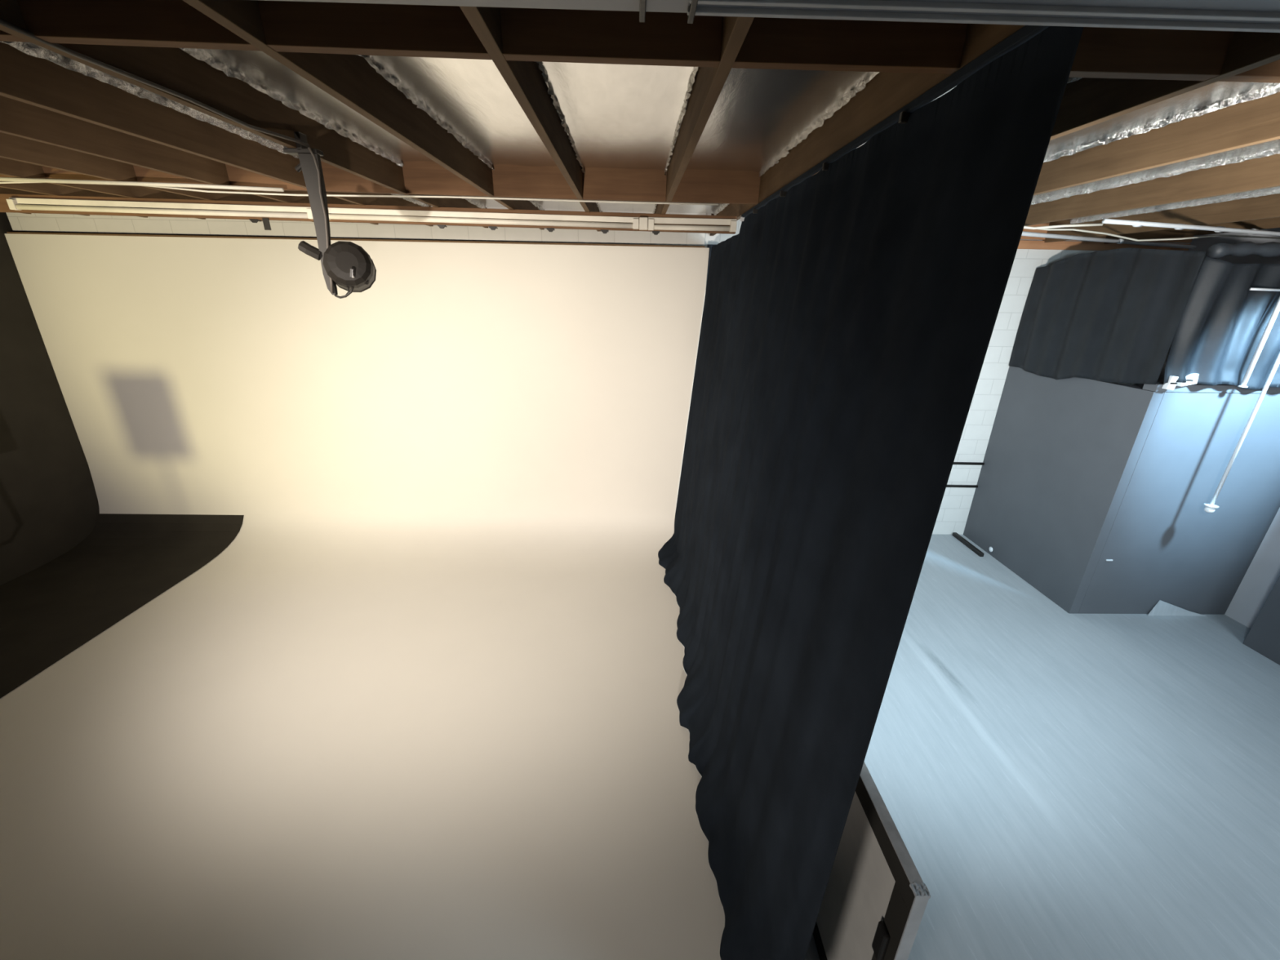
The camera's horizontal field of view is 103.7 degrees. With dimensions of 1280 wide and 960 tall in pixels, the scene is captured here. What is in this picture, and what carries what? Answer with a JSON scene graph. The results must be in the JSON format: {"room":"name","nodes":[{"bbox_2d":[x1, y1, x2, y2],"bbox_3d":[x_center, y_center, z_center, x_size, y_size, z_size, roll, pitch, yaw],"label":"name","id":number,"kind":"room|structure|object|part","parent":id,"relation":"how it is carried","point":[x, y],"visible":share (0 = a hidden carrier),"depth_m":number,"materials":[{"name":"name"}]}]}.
{"room":"studio","nodes":[
{"label":"studio","id":0,"kind":"room"},
{"bbox_2d":[0,212,99,585],"bbox_3d":[-7.032,0.492,1.651,0.475,4.060,9.740,1,21,-1],"label":"wall","id":1,"kind":"structure","parent":0,"point":[49,504],"depth_m":5.74,"materials":[{"name":"black paint"}]},
{"bbox_2d":[702,213,1189,534],"bbox_3d":[-0.505,-1.210,6.425,14.120,4.060,0.200,1,21,-1],"label":"wall","id":2,"kind":"structure","parent":0,"point":[953,512],"depth_m":6.39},
{"bbox_2d":[5,205,706,245],"bbox_3d":[-3.030,-2.873,5.532,7.500,0.385,0.203,1,21,-1],"label":"wall","id":3,"kind":"structure","parent":2,"relation":"attached to","point":[33,222],"depth_m":5.48,"materials":[{"name":"white paint"}]},
{"bbox_2d":[946,484,977,488],"bbox_3d":[3.736,0.073,6.848,1.745,0.046,0.036,1,21,-1],"label":"rod","id":4,"kind":"object","parent":2,"relation":"attached to","point":[947,486],"visible":0.34,"depth_m":6.85,"materials":[{"name":"black metal"}]},
{"bbox_2d":[952,462,984,465],"bbox_3d":[3.742,-0.233,6.731,1.745,0.046,0.036,1,21,-1],"label":"rod","id":5,"kind":"object","parent":2,"relation":"attached to","point":[954,463],"visible":0.34,"depth_m":6.73,"materials":[{"name":"black metal"}]},
{"bbox_2d":[1017,240,1190,250],"bbox_3d":[4.440,-2.716,5.798,3.850,0.090,0.036,1,21,-1],"label":"board","id":6,"kind":"object","parent":2,"relation":"attached to","point":[1024,244],"visible":0.31,"depth_m":5.80,"materials":[{"name":"brown wood"}]},
{"bbox_2d":[1020,222,1193,243],"bbox_3d":[4.443,-2.875,5.738,3.850,0.230,0.036,1,21,-1],"label":"board","id":7,"kind":"object","parent":2,"relation":"attached to","point":[1187,241],"visible":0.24,"depth_m":5.76,"materials":[{"name":"brown wood"}]},
{"bbox_2d":[804,534,1279,959],"bbox_3d":[-0.468,2.516,2.528,14.120,0.120,10.140,1,21,-1],"label":"floor","id":8,"kind":"structure","parent":0,"point":[1058,784],"depth_m":3.59,"materials":[{"name":"grey paint"}]},
{"bbox_2d":[0,233,724,959],"bbox_3d":[-3.102,0.432,2.595,7.789,3.626,7.630,1,21,-1],"label":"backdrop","id":9,"kind":"structure","parent":8,"relation":"on","point":[420,704],"depth_m":4.93,"materials":[{"name":"beige paint"}]},
{"bbox_2d":[0,513,244,698],"bbox_3d":[-6.074,1.925,3.100,1.860,0.345,7.595,1,21,-1],"label":"cloth","id":10,"kind":"object","parent":9,"relation":"on","point":[47,612],"visible":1,"depth_m":5.62,"materials":[{"name":"black fabric"}]},
{"bbox_2d":[6,231,705,247],"bbox_3d":[-3.041,-2.622,5.487,7.520,0.018,0.039,1,21,-1],"label":"batten","id":11,"kind":"object","parent":9,"relation":"on","point":[18,233],"visible":1,"depth_m":5.47,"materials":[{"name":"brown wood"}]},
{"bbox_2d":[812,761,930,959],"bbox_3d":[0.944,1.802,2.516,0.070,1.272,1.214,1,21,-1],"label":"framed panel","id":12,"kind":"object","parent":8,"relation":"on","point":[875,900],"visible":0.63,"depth_m":2.07,"materials":[{"name":"black paint"}]},
{"bbox_3d":[0.954,1.800,2.518,0.035,1.075,1.050,1,21,-1],"label":"panel","id":13,"kind":"part","parent":12,"relation":"part of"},
{"bbox_2d":[952,532,984,556],"bbox_3d":[4.456,0.872,6.833,0.050,0.050,0.610,1,21,-1],"label":"bar","id":14,"kind":"object","parent":8,"relation":"on","point":[968,544],"visible":1,"depth_m":6.79,"materials":[{"name":"black metal"}]},
{"bbox_2d":[1147,600,1207,616],"bbox_3d":[5.792,1.374,5.389,0.655,0.182,0.028,1,21,-1],"label":"scrap","id":15,"kind":"object","parent":8,"relation":"on","point":[1161,608],"visible":1,"depth_m":5.40,"materials":[{"name":"white paper"}]},
{"bbox_2d":[1243,575,1279,665],"bbox_3d":[6.197,0.794,3.827,0.340,2.400,1.600,1,21,-1],"label":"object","id":16,"kind":"object","parent":8,"relation":"on","point":[1264,636],"visible":1,"depth_m":4.79,"materials":[{"name":"grey paint"}]},
{"bbox_2d":[963,365,1164,613],"bbox_3d":[4.685,-0.011,5.862,0.100,2.400,1.860,1,21,-1],"label":"wall","id":17,"kind":"structure","parent":0,"point":[1061,456],"depth_m":5.58,"materials":[{"name":"grey paint"}]},
{"bbox_2d":[1008,248,1206,384],"bbox_3d":[4.632,-1.674,5.209,0.062,1.310,1.870,1,21,-1],"label":"curtain","id":18,"kind":"object","parent":17,"relation":"hanging from","point":[1114,315],"visible":1,"depth_m":4.99,"materials":[{"name":"black fabric"}]},
{"bbox_2d":[1161,375,1178,390],"bbox_3d":[4.758,-0.862,4.479,0.081,0.125,0.101,1,21,-1],"label":"clamp","id":19,"kind":"object","parent":17,"relation":"attached to","point":[1171,384],"visible":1,"depth_m":4.49,"materials":[{"name":"white plastic"}]},
{"bbox_2d":[1078,391,1279,614],"bbox_3d":[5.558,0.313,5.057,1.618,2.400,0.100,1,21,-1],"label":"wall","id":20,"kind":"structure","parent":0,"point":[1162,544],"depth_m":5.00,"materials":[{"name":"grey paint"}]},
{"bbox_2d":[1142,382,1279,393],"bbox_3d":[5.531,-0.845,4.621,1.715,0.068,0.128,1,21,-1],"label":"trim","id":21,"kind":"structure","parent":20,"relation":"on","point":[1194,388],"depth_m":4.56,"materials":[{"name":"grey paint"}]},
{"bbox_2d":[1176,373,1199,386],"bbox_3d":[4.893,-0.887,4.470,0.153,0.115,0.106,1,21,-1],"label":"clamp","id":22,"kind":"object","parent":21,"relation":"on","point":[1191,379],"visible":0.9,"depth_m":4.47,"materials":[{"name":"white plastic"}]},
{"bbox_2d":[1136,227,1279,628],"bbox_3d":[6.527,0.640,1.921,0.200,4.060,9.740,1,21,-1],"label":"wall","id":23,"kind":"structure","parent":0,"point":[1260,579],"depth_m":5.20,"materials":[{"name":"paint"}]},
{"bbox_3d":[-0.396,-1.388,1.037,14.120,0.120,10.140,1,21,-1],"label":"ceiling","id":24,"kind":"structure","parent":0,"visible":0},
{"bbox_2d":[0,186,147,217],"bbox_3d":[-5.242,-1.274,1.009,0.038,0.245,9.728,1,21,-1],"label":"joist","id":25,"kind":"object","parent":24,"relation":"attached to","point":[2,190],"visible":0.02,"depth_m":4.25,"materials":[{"name":"brown wood"}]},
{"bbox_2d":[0,182,205,219],"bbox_3d":[-4.633,-1.262,1.023,0.038,0.245,9.728,1,21,-1],"label":"joist","id":26,"kind":"object","parent":24,"relation":"attached to","point":[48,188],"visible":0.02,"depth_m":4.00,"materials":[{"name":"brown wood"}]},
{"bbox_2d":[0,174,13,177],"bbox_3d":[-4.365,-2.157,3.396,0.572,0.240,0.042,1,21,-1],"label":"board","id":27,"kind":"object","parent":26,"relation":"attached to","point":[1,175],"visible":0.02,"depth_m":3.41,"materials":[{"name":"brown wood"}]},
{"bbox_2d":[0,157,262,221],"bbox_3d":[-4.023,-1.250,1.037,0.038,0.245,9.728,1,21,-1],"label":"joist","id":28,"kind":"object","parent":24,"relation":"attached to","point":[10,167],"visible":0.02,"depth_m":3.74,"materials":[{"name":"brown wood"}]},
{"bbox_2d":[41,165,114,184],"bbox_3d":[-3.755,-2.145,3.410,0.572,0.240,0.042,1,21,-1],"label":"board","id":29,"kind":"object","parent":28,"relation":"attached to","point":[50,173],"visible":0.04,"depth_m":3.41,"materials":[{"name":"brown wood"}]},
{"bbox_2d":[0,177,284,191],"bbox_3d":[-3.375,-1.959,3.321,1.942,0.042,0.053,0,21,-3],"label":"conduit","id":30,"kind":"object","parent":28,"relation":"attached to","point":[2,179],"visible":1,"depth_m":3.31,"materials":[{"name":"white metal"}]},
{"bbox_2d":[0,193,737,234],"bbox_3d":[-2.989,-2.197,4.108,7.580,0.190,0.050,1,21,-1],"label":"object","id":31,"kind":"structure","parent":28,"relation":"attached to","point":[4,207],"depth_m":4.10,"materials":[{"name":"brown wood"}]},
{"bbox_2d":[5,197,313,219],"bbox_3d":[-3.838,-2.187,4.047,2.400,0.110,0.044,1,21,-1],"label":"rail","id":32,"kind":"object","parent":31,"relation":"attached to","point":[14,203],"visible":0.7,"depth_m":4.04,"materials":[{"name":"white metal"}]},
{"bbox_2d":[262,217,271,230],"bbox_3d":[-3.056,-2.095,4.113,0.048,0.089,0.012,1,21,-1],"label":"tag","id":33,"kind":"object","parent":32,"relation":"hanging from","point":[266,223],"visible":1,"depth_m":4.11,"materials":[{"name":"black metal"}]},
{"bbox_2d":[248,218,261,222],"bbox_3d":[-3.160,-2.128,4.131,0.070,0.027,0.052,1,21,-1],"label":"hook","id":34,"kind":"object","parent":31,"relation":"attached to","point":[253,220],"visible":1,"depth_m":4.11,"materials":[{"name":"black metal"}]},
{"bbox_2d":[436,224,447,228],"bbox_3d":[-1.638,-2.099,4.166,0.070,0.027,0.052,1,21,-1],"label":"hook","id":35,"kind":"object","parent":31,"relation":"attached to","point":[441,226],"visible":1,"depth_m":4.14,"materials":[{"name":"black metal"}]},
{"bbox_2d":[328,207,639,229],"bbox_3d":[-1.294,-2.138,4.106,2.570,0.111,0.044,1,21,-1],"label":"rail","id":36,"kind":"object","parent":31,"relation":"attached to","point":[633,223],"visible":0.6,"depth_m":4.10,"materials":[{"name":"white metal"}]},
{"bbox_2d":[488,226,497,230],"bbox_3d":[-1.218,-2.091,4.175,0.070,0.027,0.052,1,21,-1],"label":"hook","id":37,"kind":"object","parent":31,"relation":"attached to","point":[492,228],"visible":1,"depth_m":4.15,"materials":[{"name":"black metal"}]},
{"bbox_2d":[546,227,555,231],"bbox_3d":[-0.743,-2.081,4.186,0.070,0.027,0.052,1,21,-1],"label":"hook","id":38,"kind":"object","parent":31,"relation":"attached to","point":[550,229],"visible":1,"depth_m":4.16,"materials":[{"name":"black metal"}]},
{"bbox_2d":[600,229,608,233],"bbox_3d":[-0.293,-2.073,4.197,0.070,0.027,0.052,1,21,-1],"label":"hook","id":39,"kind":"object","parent":31,"relation":"attached to","point":[604,231],"visible":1,"depth_m":4.17,"materials":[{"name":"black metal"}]},
{"bbox_2d":[639,217,648,230],"bbox_3d":[0.028,-2.107,4.131,0.069,0.090,0.060,1,21,-1],"label":"box","id":40,"kind":"object","parent":31,"relation":"attached to","point":[643,221],"visible":1,"depth_m":4.10,"materials":[{"name":"white plastic"}]},
{"bbox_2d":[652,231,660,235],"bbox_3d":[0.133,-2.066,4.206,0.070,0.027,0.052,1,21,-1],"label":"hook","id":41,"kind":"object","parent":31,"relation":"attached to","point":[655,233],"visible":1,"depth_m":4.18,"materials":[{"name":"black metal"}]},
{"bbox_2d":[648,217,737,231],"bbox_3d":[0.431,-2.107,4.145,0.730,0.096,0.044,1,21,-1],"label":"rail","id":42,"kind":"object","parent":31,"relation":"attached to","point":[732,223],"visible":0.99,"depth_m":4.14,"materials":[{"name":"white metal"}]},
{"bbox_2d":[0,132,313,222],"bbox_3d":[-3.413,-1.239,1.051,0.038,0.245,9.728,1,21,-1],"label":"joist","id":43,"kind":"object","parent":24,"relation":"attached to","point":[11,147],"visible":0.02,"depth_m":3.08,"materials":[{"name":"brown wood"}]},
{"bbox_2d":[133,164,210,184],"bbox_3d":[-3.141,-2.133,3.425,0.582,0.240,0.042,1,21,-1],"label":"board","id":44,"kind":"object","parent":43,"relation":"attached to","point":[143,175],"visible":0.02,"depth_m":3.43,"materials":[{"name":"brown wood"}]},
{"bbox_2d":[0,181,718,205],"bbox_3d":[-2.998,-1.990,3.412,7.101,0.072,0.187,1,21,0],"label":"cable","id":45,"kind":"object","parent":43,"relation":"attached to","point":[1,182],"visible":0.83,"depth_m":3.48,"materials":[{"name":"white plastic"}]},
{"bbox_2d":[0,95,377,224],"bbox_3d":[-2.793,-1.227,1.065,0.038,0.245,9.728,1,21,-1],"label":"joist","id":46,"kind":"object","parent":24,"relation":"attached to","point":[17,118],"visible":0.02,"depth_m":2.66,"materials":[{"name":"brown wood"}]},
{"bbox_2d":[225,164,306,191],"bbox_3d":[-2.535,-2.121,3.438,0.553,0.240,0.042,1,21,-1],"label":"board","id":47,"kind":"object","parent":46,"relation":"attached to","point":[237,176],"visible":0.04,"depth_m":3.44,"materials":[{"name":"brown wood"}]},
{"bbox_2d":[0,41,433,226],"bbox_3d":[-2.203,-1.215,1.079,0.038,0.245,9.728,1,21,-1],"label":"joist","id":48,"kind":"object","parent":24,"relation":"attached to","point":[41,82],"visible":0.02,"depth_m":2.19,"materials":[{"name":"brown wood"}]},
{"bbox_2d":[0,30,29,42],"bbox_3d":[-1.906,-1.278,1.276,0.561,0.240,0.042,1,21,-1],"label":"board","id":49,"kind":"object","parent":48,"relation":"attached to","point":[4,36],"visible":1,"depth_m":1.32,"materials":[{"name":"brown wood"}]},
{"bbox_2d":[0,40,298,159],"bbox_3d":[-1.923,-1.747,2.345,0.561,0.052,2.285,1,21,-1],"label":"insulation","id":50,"kind":"object","parent":48,"relation":"attached to","point":[28,48],"visible":0.18,"depth_m":2.16,"materials":[{"name":"silver metal"}]},
{"bbox_2d":[320,160,401,194],"bbox_3d":[-1.941,-2.110,3.452,0.561,0.240,0.042,1,21,-1],"label":"board","id":51,"kind":"object","parent":48,"relation":"attached to","point":[335,179],"visible":0.24,"depth_m":3.46,"materials":[{"name":"brown wood"}]},
{"bbox_2d":[0,0,488,227],"bbox_3d":[-1.604,-1.204,1.093,0.038,0.245,9.728,1,21,-1],"label":"joist","id":52,"kind":"object","parent":24,"relation":"attached to","point":[173,68],"visible":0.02,"depth_m":1.95,"materials":[{"name":"brown wood"}]},
{"bbox_2d":[17,0,261,51],"bbox_3d":[-1.303,-1.266,1.290,0.570,0.240,0.042,1,21,-1],"label":"board","id":53,"kind":"object","parent":52,"relation":"attached to","point":[176,24],"visible":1,"depth_m":1.30,"materials":[{"name":"brown wood"}]},
{"bbox_2d":[0,18,309,147],"bbox_3d":[-1.581,-1.322,1.724,0.057,0.029,1.310,2,21,1],"label":"cable","id":54,"kind":"object","parent":52,"relation":"attached to","point":[4,23],"visible":1,"depth_m":1.57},
{"bbox_2d":[282,131,376,298],"bbox_3d":[-1.534,-1.298,2.522,0.341,0.728,0.291,1,21,-1],"label":"lamp","id":55,"kind":"object","parent":52,"relation":"hanging from","point":[347,265],"visible":0.93,"depth_m":2.48,"materials":[{"name":"black metal"}]},
{"bbox_3d":[-1.654,-1.153,2.526,0.105,0.090,0.061,1,21,-1],"label":"handle","id":56,"kind":"part","parent":55,"relation":"part of","materials":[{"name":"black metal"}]},
{"bbox_3d":[-1.576,-1.257,2.493,0.090,0.635,0.024,1,21,-1],"label":"hanging arm","id":57,"kind":"part","parent":55,"relation":"part of","materials":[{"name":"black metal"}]},
{"bbox_2d":[389,193,429,206],"bbox_3d":[-1.955,-2.530,4.397,0.561,0.052,2.023,1,21,-1],"label":"insulation","id":58,"kind":"object","parent":52,"relation":"attached to","point":[410,199],"visible":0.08,"depth_m":4.97,"materials":[{"name":"silver metal"}]},
{"bbox_2d":[402,160,488,196],"bbox_3d":[-1.337,-2.098,3.466,0.570,0.240,0.042,1,21,-1],"label":"board","id":59,"kind":"object","parent":52,"relation":"attached to","point":[420,177],"visible":0.51,"depth_m":3.46,"materials":[{"name":"brown wood"}]},
{"bbox_2d":[182,0,544,229],"bbox_3d":[-0.996,-1.192,1.107,0.038,0.245,9.728,1,21,-1],"label":"joist","id":60,"kind":"object","parent":24,"relation":"attached to","point":[350,79],"visible":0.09,"depth_m":1.83,"materials":[{"name":"brown wood"}]},
{"bbox_2d":[179,48,434,167],"bbox_3d":[-1.319,-1.735,2.359,0.570,0.052,2.285,1,21,-1],"label":"insulation","id":61,"kind":"object","parent":60,"relation":"attached to","point":[263,73],"visible":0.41,"depth_m":2.25,"materials":[{"name":"silver metal"}]},
{"bbox_2d":[257,0,491,59],"bbox_3d":[-0.691,-1.254,1.304,0.579,0.240,0.042,1,21,-1],"label":"board","id":62,"kind":"object","parent":60,"relation":"attached to","point":[288,26],"visible":0.93,"depth_m":1.31,"materials":[{"name":"brown wood"}]},
{"bbox_2d":[356,54,557,170],"bbox_3d":[-0.707,-1.723,2.373,0.579,0.053,2.285,1,21,-1],"label":"insulation","id":63,"kind":"object","parent":60,"relation":"attached to","point":[470,99],"visible":0.53,"depth_m":2.29,"materials":[{"name":"silver metal"}]},
{"bbox_2d":[461,195,505,208],"bbox_3d":[-1.352,-2.519,4.410,0.570,0.052,2.023,1,21,-1],"label":"insulation","id":64,"kind":"object","parent":60,"relation":"attached to","point":[482,203],"visible":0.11,"depth_m":5.05,"materials":[{"name":"silver metal"}]},
{"bbox_2d":[492,164,577,199],"bbox_3d":[-0.725,-2.086,3.480,0.579,0.240,0.042,1,21,-1],"label":"board","id":65,"kind":"object","parent":60,"relation":"attached to","point":[520,181],"visible":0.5,"depth_m":3.47,"materials":[{"name":"brown wood"}]},
{"bbox_2d":[459,6,600,231],"bbox_3d":[-0.379,-1.180,1.121,0.038,0.245,9.728,1,21,-1],"label":"joist","id":66,"kind":"object","parent":24,"relation":"attached to","point":[525,80],"visible":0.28,"depth_m":1.78,"materials":[{"name":"brown wood"}]},
{"bbox_2d":[528,198,583,210],"bbox_3d":[-0.739,-2.507,4.425,0.579,0.052,2.023,1,21,-1],"label":"insulation","id":67,"kind":"object","parent":66,"relation":"attached to","point":[541,205],"visible":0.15,"depth_m":5.07,"materials":[{"name":"silver metal"}]},
{"bbox_2d":[499,7,723,67],"bbox_3d":[-0.073,-1.244,1.318,0.581,0.238,0.042,1,21,-1],"label":"board","id":68,"kind":"object","parent":66,"relation":"attached to","point":[527,34],"visible":0.83,"depth_m":1.32,"materials":[{"name":"brown wood"}]},
{"bbox_2d":[534,61,697,175],"bbox_3d":[-0.089,-1.712,2.388,0.581,0.050,2.285,1,21,-1],"label":"insulation","id":69,"kind":"object","parent":66,"relation":"attached to","point":[612,116],"visible":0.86,"depth_m":2.30,"materials":[{"name":"silver metal"}]},
{"bbox_2d":[582,167,666,202],"bbox_3d":[-0.107,-2.075,3.494,0.581,0.238,0.042,1,21,-1],"label":"board","id":70,"kind":"object","parent":66,"relation":"attached to","point":[599,184],"visible":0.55,"depth_m":3.48,"materials":[{"name":"brown wood"}]},
{"bbox_2d":[654,16,754,214],"bbox_3d":[0.239,-1.170,1.135,0.038,0.245,9.728,1,21,-1],"label":"joist","id":71,"kind":"object","parent":24,"relation":"attached to","point":[708,85],"visible":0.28,"depth_m":1.77,"materials":[{"name":"brown wood"}]},
{"bbox_2d":[595,200,657,213],"bbox_3d":[-0.121,-2.496,4.439,0.581,0.049,2.023,1,21,-1],"label":"insulation","id":72,"kind":"object","parent":71,"relation":"attached to","point":[602,206],"visible":0.27,"depth_m":5.08,"materials":[{"name":"silver metal"}]},
{"bbox_2d":[671,168,760,204],"bbox_3d":[0.527,-2.067,3.507,0.613,0.235,0.042,1,21,-1],"label":"board","id":73,"kind":"object","parent":71,"relation":"attached to","point":[695,185],"visible":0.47,"depth_m":3.50,"materials":[{"name":"brown wood"}]},
{"bbox_2d":[732,17,968,74],"bbox_3d":[0.562,-1.235,1.331,0.613,0.235,0.042,1,21,-1],"label":"board","id":74,"kind":"object","parent":71,"relation":"attached to","point":[769,43],"visible":0.8,"depth_m":1.34,"materials":[{"name":"brown wood"}]},
{"bbox_2d":[263,0,1279,32],"bbox_3d":[0.350,-0.762,0.410,3.900,0.556,0.200,1,21,-1],"label":"pipe","id":75,"kind":"object","parent":24,"relation":"hanging from","point":[1240,15],"visible":1,"depth_m":0.57,"materials":[{"name":"grey metal"}]},
{"bbox_2d":[710,23,1024,235],"bbox_3d":[0.890,-1.163,1.148,0.038,0.245,9.728,1,21,-1],"label":"joist","id":76,"kind":"object","parent":24,"relation":"attached to","point":[886,93],"visible":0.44,"depth_m":1.94,"materials":[{"name":"brown wood"}]},
{"bbox_2d":[666,203,729,215],"bbox_3d":[0.513,-2.489,4.451,0.613,0.048,2.023,1,21,-1],"label":"insulation","id":77,"kind":"object","parent":76,"relation":"attached to","point":[676,208],"visible":0.27,"depth_m":5.09,"materials":[{"name":"silver metal"}]},
{"bbox_2d":[685,67,879,177],"bbox_3d":[0.545,-1.705,2.400,0.613,0.049,2.285,1,21,-1],"label":"insulation","id":78,"kind":"object","parent":76,"relation":"attached to","point":[758,115],"visible":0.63,"depth_m":2.30,"materials":[{"name":"silver metal"}]},
{"bbox_2d":[657,25,1084,959],"bbox_3d":[0.621,-0.042,3.820,0.664,3.747,5.108,1,21,-1],"label":"curtain","id":79,"kind":"object","parent":76,"relation":"hanging from","point":[849,317],"visible":0.98,"depth_m":1.96,"materials":[{"name":"fabric"}]},
{"bbox_2d":[815,77,1082,173],"bbox_3d":[1.216,-2.057,3.355,0.682,0.049,4.300,1,21,-1],"label":"insulation","id":80,"kind":"object","parent":76,"relation":"attached to","point":[1070,79],"visible":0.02,"depth_m":1.84,"materials":[{"name":"silver metal"}]},
{"bbox_2d":[1068,26,1235,80],"bbox_3d":[1.247,-1.228,1.345,0.682,0.235,0.042,1,21,-1],"label":"board","id":81,"kind":"object","parent":76,"relation":"attached to","point":[1126,53],"visible":0.44,"depth_m":1.35,"materials":[{"name":"brown wood"}]},
{"bbox_2d":[1024,153,1279,226],"bbox_3d":[3.439,-1.135,1.198,0.038,0.245,9.728,1,21,-1],"label":"joist","id":82,"kind":"object","parent":24,"relation":"attached to","point":[1255,174],"visible":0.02,"depth_m":3.22,"materials":[{"name":"brown wood"}]},
{"bbox_2d":[1023,222,1102,229],"bbox_3d":[3.230,-2.123,4.179,1.215,0.045,0.198,-2,21,-8],"label":"cable","id":83,"kind":"object","parent":82,"relation":"attached to","point":[1100,224],"visible":0.69,"depth_m":4.22,"materials":[{"name":"white plastic"}]},
{"bbox_2d":[1021,231,1196,248],"bbox_3d":[4.358,-2.388,4.963,3.830,0.050,0.100,-6,22,-18],"label":"conduit","id":84,"kind":"object","parent":82,"relation":"attached to","point":[1120,241],"visible":0.75,"depth_m":5.05,"materials":[{"name":"grey metal"}]},
{"bbox_2d":[1065,186,1279,224],"bbox_3d":[4.055,-2.026,3.412,1.262,0.049,4.300,1,21,-1],"label":"insulation","id":85,"kind":"object","parent":82,"relation":"attached to","point":[1268,191],"visible":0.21,"depth_m":4.29,"materials":[{"name":"silver metal"}]},
{"bbox_2d":[1033,91,1279,195],"bbox_3d":[2.420,-1.147,1.178,0.038,0.245,9.728,1,21,-1],"label":"joist","id":86,"kind":"object","parent":24,"relation":"attached to","point":[1255,122],"visible":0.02,"depth_m":2.25,"materials":[{"name":"brown wood"}]},
{"bbox_2d":[1031,138,1279,204],"bbox_3d":[2.896,-2.039,3.388,0.982,0.049,4.300,1,21,-1],"label":"insulation","id":87,"kind":"object","parent":86,"relation":"attached to","point":[1273,147],"visible":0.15,"depth_m":3.16,"materials":[{"name":"silver metal"}]},
{"bbox_2d":[1042,193,1279,242],"bbox_3d":[4.739,-1.121,1.224,0.038,0.245,9.728,1,21,-1],"label":"joist","id":88,"kind":"object","parent":24,"relation":"attached to","point":[1267,206],"visible":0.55,"depth_m":4.23,"materials":[{"name":"brown wood"}]},
{"bbox_2d":[1102,218,1279,235],"bbox_3d":[4.943,-2.079,4.181,2.884,0.042,0.062,-4,22,-14],"label":"conduit","id":89,"kind":"object","parent":88,"relation":"attached to","point":[1137,223],"visible":1,"depth_m":4.03,"materials":[{"name":"white metal"}]},
{"bbox_2d":[1049,31,1279,140],"bbox_3d":[1.610,-1.155,1.162,0.038,0.245,9.728,1,21,-1],"label":"joist","id":90,"kind":"object","parent":24,"relation":"attached to","point":[1086,102],"visible":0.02,"depth_m":1.62,"materials":[{"name":"brown wood"}]},
{"bbox_2d":[1043,81,1279,162],"bbox_3d":[1.981,-2.049,3.370,0.772,0.049,4.300,1,21,-1],"label":"insulation","id":91,"kind":"object","parent":90,"relation":"attached to","point":[1216,95],"visible":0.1,"depth_m":2.22,"materials":[{"name":"silver metal"}]},
{"bbox_2d":[1217,59,1279,83],"bbox_3d":[2.012,-1.219,1.360,0.772,0.235,0.042,1,21,-1],"label":"board","id":92,"kind":"object","parent":90,"relation":"attached to","point":[1268,73],"visible":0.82,"depth_m":1.38,"materials":[{"name":"brown wood"}]},
{"bbox_2d":[1103,217,1279,244],"bbox_3d":[5.439,-1.114,1.238,0.038,0.245,9.728,1,21,-1],"label":"joist","id":93,"kind":"object","parent":24,"relation":"attached to","point":[1270,223],"visible":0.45,"depth_m":4.82,"materials":[{"name":"brown wood"}]},
{"bbox_2d":[1040,228,1279,241],"bbox_3d":[4.623,-2.234,4.599,3.042,0.068,0.247,-2,21,-9],"label":"cable","id":94,"kind":"object","parent":93,"relation":"hanging from","point":[1073,229],"visible":0.85,"depth_m":4.63,"materials":[{"name":"white plastic"}]},
{"bbox_2d":[1203,287,1279,512],"bbox_3d":[5.245,-0.871,4.379,0.442,2.455,0.127,9,22,21],"label":"pole","id":95,"kind":"object","parent":93,"relation":"hanging from","point":[1210,508],"visible":1,"depth_m":4.46,"materials":[{"name":"white plastic"}]},
{"bbox_2d":[1203,506,1215,512],"bbox_3d":[5.374,0.277,4.741,0.072,0.055,0.072,1,21,-1],"label":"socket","id":96,"kind":"object","parent":95,"relation":"attached to","point":[1208,509],"depth_m":4.72,"materials":[{"name":"white plastic"}]},
{"bbox_2d":[1237,296,1279,387],"bbox_3d":[5.333,-1.425,4.207,0.110,1.295,0.110,1,21,-1],"label":"pole","id":97,"kind":"object","parent":93,"relation":"hanging from","point":[1277,308],"visible":1,"depth_m":4.30,"materials":[{"name":"white metal"}]},
{"bbox_2d":[1205,241,1279,258],"bbox_3d":[5.541,-1.889,4.149,1.659,0.162,0.160,1,21,-1],"label":"cloth","id":98,"kind":"object","parent":97,"relation":"attached to","point":[1270,249],"visible":1,"depth_m":4.11,"materials":[{"name":"black fabric"}]},
{"bbox_2d":[1164,255,1279,390],"bbox_3d":[5.515,-1.319,4.318,1.700,1.086,0.126,1,21,-1],"label":"curtain","id":99,"kind":"object","parent":98,"relation":"hanging from","point":[1222,325],"visible":0.98,"depth_m":4.33,"materials":[{"name":"black fabric"}]}
]}

